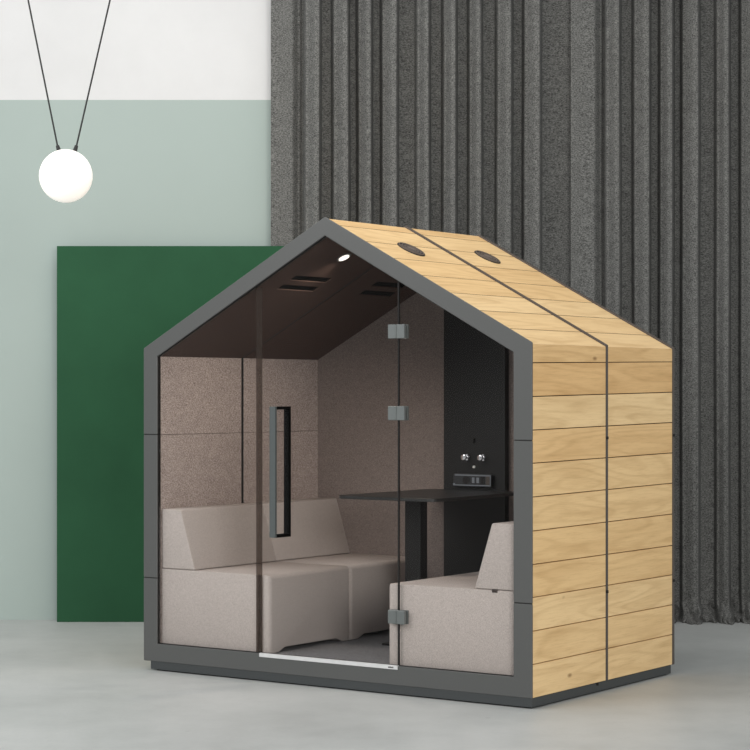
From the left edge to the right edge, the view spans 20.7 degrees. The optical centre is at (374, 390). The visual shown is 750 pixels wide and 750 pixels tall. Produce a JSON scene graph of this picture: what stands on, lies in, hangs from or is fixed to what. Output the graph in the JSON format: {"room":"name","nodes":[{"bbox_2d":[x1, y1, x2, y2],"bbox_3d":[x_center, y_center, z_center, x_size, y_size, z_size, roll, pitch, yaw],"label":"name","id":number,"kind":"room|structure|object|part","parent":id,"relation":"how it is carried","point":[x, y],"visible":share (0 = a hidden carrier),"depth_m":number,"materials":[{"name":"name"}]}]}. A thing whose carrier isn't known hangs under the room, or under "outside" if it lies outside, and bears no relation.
{"room":"showroom","nodes":[
{"label":"showroom","id":0,"kind":"room"},
{"bbox_2d":[27,0,110,202],"bbox_3d":[-1.626,-2.031,11.000,0.862,2.047,0.285,0,0,0],"label":"pendant lamp","id":1,"kind":"object","parent":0,"point":[65,175],"visible":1,"depth_m":10.91,"materials":[{"name":"white glass"}]},
{"bbox_3d":[-1.876,-2.178,11.000,0.362,1.752,0.009,0,0,0],"label":"cord","id":2,"kind":"part","parent":1,"relation":"part of","materials":[{"name":"black"}]},
{"bbox_3d":[-1.657,-1.150,11.000,0.285,0.285,0.285,0,0,0],"label":"globe","id":3,"kind":"part","parent":1,"relation":"part of","materials":[{"name":"white glass"}]},
{"bbox_3d":[-1.401,-2.178,11.000,0.411,1.752,0.009,0,0,0],"label":"cord","id":4,"kind":"part","parent":1,"relation":"part of","materials":[{"name":"black"}]},
{"bbox_2d":[0,0,270,619],"bbox_3d":[1.000,-0.904,13.890,14.000,4.900,0.100,0,0,0],"label":"wall","id":5,"kind":"structure","parent":0,"point":[175,137],"depth_m":13.84,"materials":[{"name":"green paint"}]},
{"bbox_2d":[271,0,570,286],"bbox_3d":[0.319,-0.754,13.636,2.042,4.602,0.369,0,0,0],"label":"curtain","id":6,"kind":"object","parent":5,"relation":"hanging from","point":[448,116],"visible":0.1,"depth_m":13.73,"materials":[{"name":"grey fabric"}]},
{"bbox_2d":[571,0,749,624],"bbox_3d":[2.082,-0.754,13.662,1.567,4.602,0.350,0,0,0],"label":"curtain","id":7,"kind":"object","parent":5,"relation":"hanging from","point":[660,89],"visible":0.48,"depth_m":13.73,"materials":[{"name":"grey fabric"}]},
{"bbox_2d":[0,620,749,749],"bbox_3d":[1.000,1.596,5.470,14.000,0.100,16.940,0,0,0],"label":"floor","id":8,"kind":"structure","parent":0,"point":[64,685],"depth_m":9.97,"materials":[{"name":"concrete"}]},
{"bbox_2d":[57,246,283,621],"bbox_3d":[-1.314,0.291,13.720,1.620,2.512,0.040,0,0,0],"label":"board","id":9,"kind":"object","parent":8,"relation":"on","point":[113,302],"visible":0.49,"depth_m":13.70,"materials":[{"name":"green paint"}]},
{"bbox_2d":[144,217,674,707],"bbox_3d":[0.162,0.321,11.257,2.502,2.450,1.590,0,0,35],"label":"cabin","id":10,"kind":"object","parent":8,"relation":"on","point":[356,357],"visible":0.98,"depth_m":11.15,"materials":[{"name":"wood"}]},
{"bbox_2d":[162,503,348,652],"bbox_3d":[-0.658,1.027,11.427,0.758,0.746,0.736,0,0,35],"label":"sofa","id":11,"kind":"object","parent":10,"relation":"on","point":[224,587],"visible":1,"depth_m":11.26,"materials":[{"name":"beige fabric"}]},
{"bbox_3d":[-0.873,0.818,11.576,0.236,0.328,0.734,0,0,35],"label":"backrest","id":12,"kind":"part","parent":11,"relation":"part of","materials":[{"name":"beige fabric"}]},
{"bbox_3d":[-0.658,1.192,11.426,0.758,0.416,0.734,0,0,35],"label":"seat","id":13,"kind":"part","parent":11,"relation":"part of","materials":[{"name":"beige fabric"}]},
{"bbox_3d":[-0.509,-0.514,11.305,1.148,0.653,0.716,0,0,35],"label":"ceiling panel","id":14,"kind":"part","parent":10,"relation":"part of","materials":[{"name":"brown fabric"}]},
{"bbox_3d":[-0.535,0.429,10.783,0.039,0.690,0.015,0,0,35],"label":"door handle","id":15,"kind":"part","parent":10,"relation":"part of","materials":[{"name":"metal"}]},
{"bbox_2d":[278,284,316,290],"bbox_3d":[-0.418,-0.579,11.228,0.045,0.053,0.326,0,0,35],"label":"air vent","id":16,"kind":"object","parent":10,"relation":"attached to","point":[281,287],"depth_m":11.22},
{"bbox_2d":[291,275,329,281],"bbox_3d":[-0.348,-0.625,11.178,0.045,0.053,0.326,0,0,35],"label":"air vent","id":17,"kind":"object","parent":10,"relation":"attached to","point":[294,278],"depth_m":11.17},
{"bbox_2d":[252,498,404,639],"bbox_3d":[-0.237,1.027,12.030,0.758,0.746,0.736,0,0,35],"label":"sofa","id":18,"kind":"object","parent":10,"relation":"on","point":[318,536],"visible":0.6,"depth_m":11.92,"materials":[{"name":"beige fabric"}]},
{"bbox_3d":[-0.452,0.818,12.179,0.236,0.328,0.734,0,0,35],"label":"backrest","id":19,"kind":"part","parent":18,"relation":"part of","materials":[{"name":"beige fabric"}]},
{"bbox_3d":[-0.238,1.192,12.030,0.758,0.416,0.734,0,0,35],"label":"seat","id":20,"kind":"part","parent":18,"relation":"part of","materials":[{"name":"beige fabric"}]},
{"bbox_3d":[-0.084,-0.514,11.915,1.148,0.653,0.724,0,0,35],"label":"ceiling panel","id":21,"kind":"part","parent":10,"relation":"part of","materials":[{"name":"brown fabric"}]},
{"bbox_2d":[336,253,350,261],"bbox_3d":[-0.169,-0.720,11.071,0.085,0.049,0.088,0,0,0],"label":"recessed light","id":22,"kind":"object","parent":10,"relation":"attached to","point":[341,257],"depth_m":11.06,"materials":[{"name":"white"}]},
{"bbox_2d":[360,290,394,295],"bbox_3d":[0.017,-0.579,11.853,0.045,0.053,0.320,0,0,35],"label":"air vent","id":23,"kind":"object","parent":10,"relation":"attached to","point":[362,292],"depth_m":11.85,"materials":[{"name":"black"}]},
{"bbox_2d":[373,282,404,287],"bbox_3d":[0.088,-0.625,11.804,0.045,0.053,0.320,0,0,35],"label":"air vent","id":24,"kind":"object","parent":10,"relation":"attached to","point":[375,284],"depth_m":11.79,"materials":[{"name":"black"}]},
{"bbox_2d":[397,242,424,255],"bbox_3d":[0.190,-0.741,10.810,0.151,0.086,0.157,0,0,0],"label":"vent","id":25,"kind":"object","parent":10,"relation":"attached to","point":[408,248],"depth_m":10.78,"materials":[{"name":"metal"}]},
{"bbox_2d":[339,489,513,645],"bbox_3d":[0.318,0.988,11.453,0.651,0.826,0.935,0,0,35],"label":"table","id":26,"kind":"object","parent":10,"relation":"on","point":[416,501],"visible":0.62,"depth_m":11.33,"materials":[{"name":"laminate"}]},
{"bbox_3d":[0.229,0.994,11.359,0.104,0.790,0.070,0,0,35],"label":"leg","id":27,"kind":"part","parent":26,"relation":"part of","materials":[{"name":"black metal"}]},
{"bbox_2d":[390,521,513,674],"bbox_3d":[0.586,1.027,10.558,0.758,0.746,0.736,0,0,35],"label":"sofa","id":28,"kind":"object","parent":10,"relation":"on","point":[462,622],"visible":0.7,"depth_m":10.22,"materials":[{"name":"beige fabric"}]},
{"bbox_3d":[0.587,1.192,10.559,0.758,0.416,0.734,0,0,35],"label":"seat","id":29,"kind":"part","parent":28,"relation":"part of","materials":[{"name":"beige fabric"}]},
{"bbox_3d":[0.801,0.818,10.409,0.236,0.328,0.734,0,0,35],"label":"backrest","id":30,"kind":"part","parent":28,"relation":"part of","materials":[{"name":"beige fabric"}]},
{"bbox_3d":[0.522,0.386,11.857,0.036,0.036,0.042,0,0,35],"label":"coat knob","id":31,"kind":"part","parent":10,"relation":"part of","materials":[{"name":"silver metal"}]},
{"bbox_2d":[462,476,469,483],"bbox_3d":[0.528,0.517,11.843,0.048,0.048,0.006,0,0,35],"label":"power socket","id":32,"kind":"object","parent":10,"relation":"attached to","point":[465,479],"depth_m":11.84,"materials":[{"name":"black plastic"}]},
{"bbox_3d":[0.585,0.298,11.864,0.416,2.207,0.042,0,0,35],"label":"media panel","id":33,"kind":"part","parent":10,"relation":"part of","materials":[{"name":"black laminate"}]},
{"bbox_3d":[0.613,0.386,11.794,0.036,0.036,0.042,0,0,35],"label":"coat knob","id":34,"kind":"part","parent":10,"relation":"part of","materials":[{"name":"silver metal"}]},
{"bbox_2d":[474,250,500,263],"bbox_3d":[0.626,-0.741,11.436,0.151,0.086,0.157,0,0,0],"label":"vent","id":35,"kind":"object","parent":10,"relation":"attached to","point":[487,257],"depth_m":11.40,"materials":[{"name":"metal"}]},
{"bbox_3d":[0.606,0.295,11.901,2.494,2.398,0.025,0,0,35],"label":"panel","id":36,"kind":"part","parent":10,"relation":"part of","materials":[{"name":"wood"}]}
]}

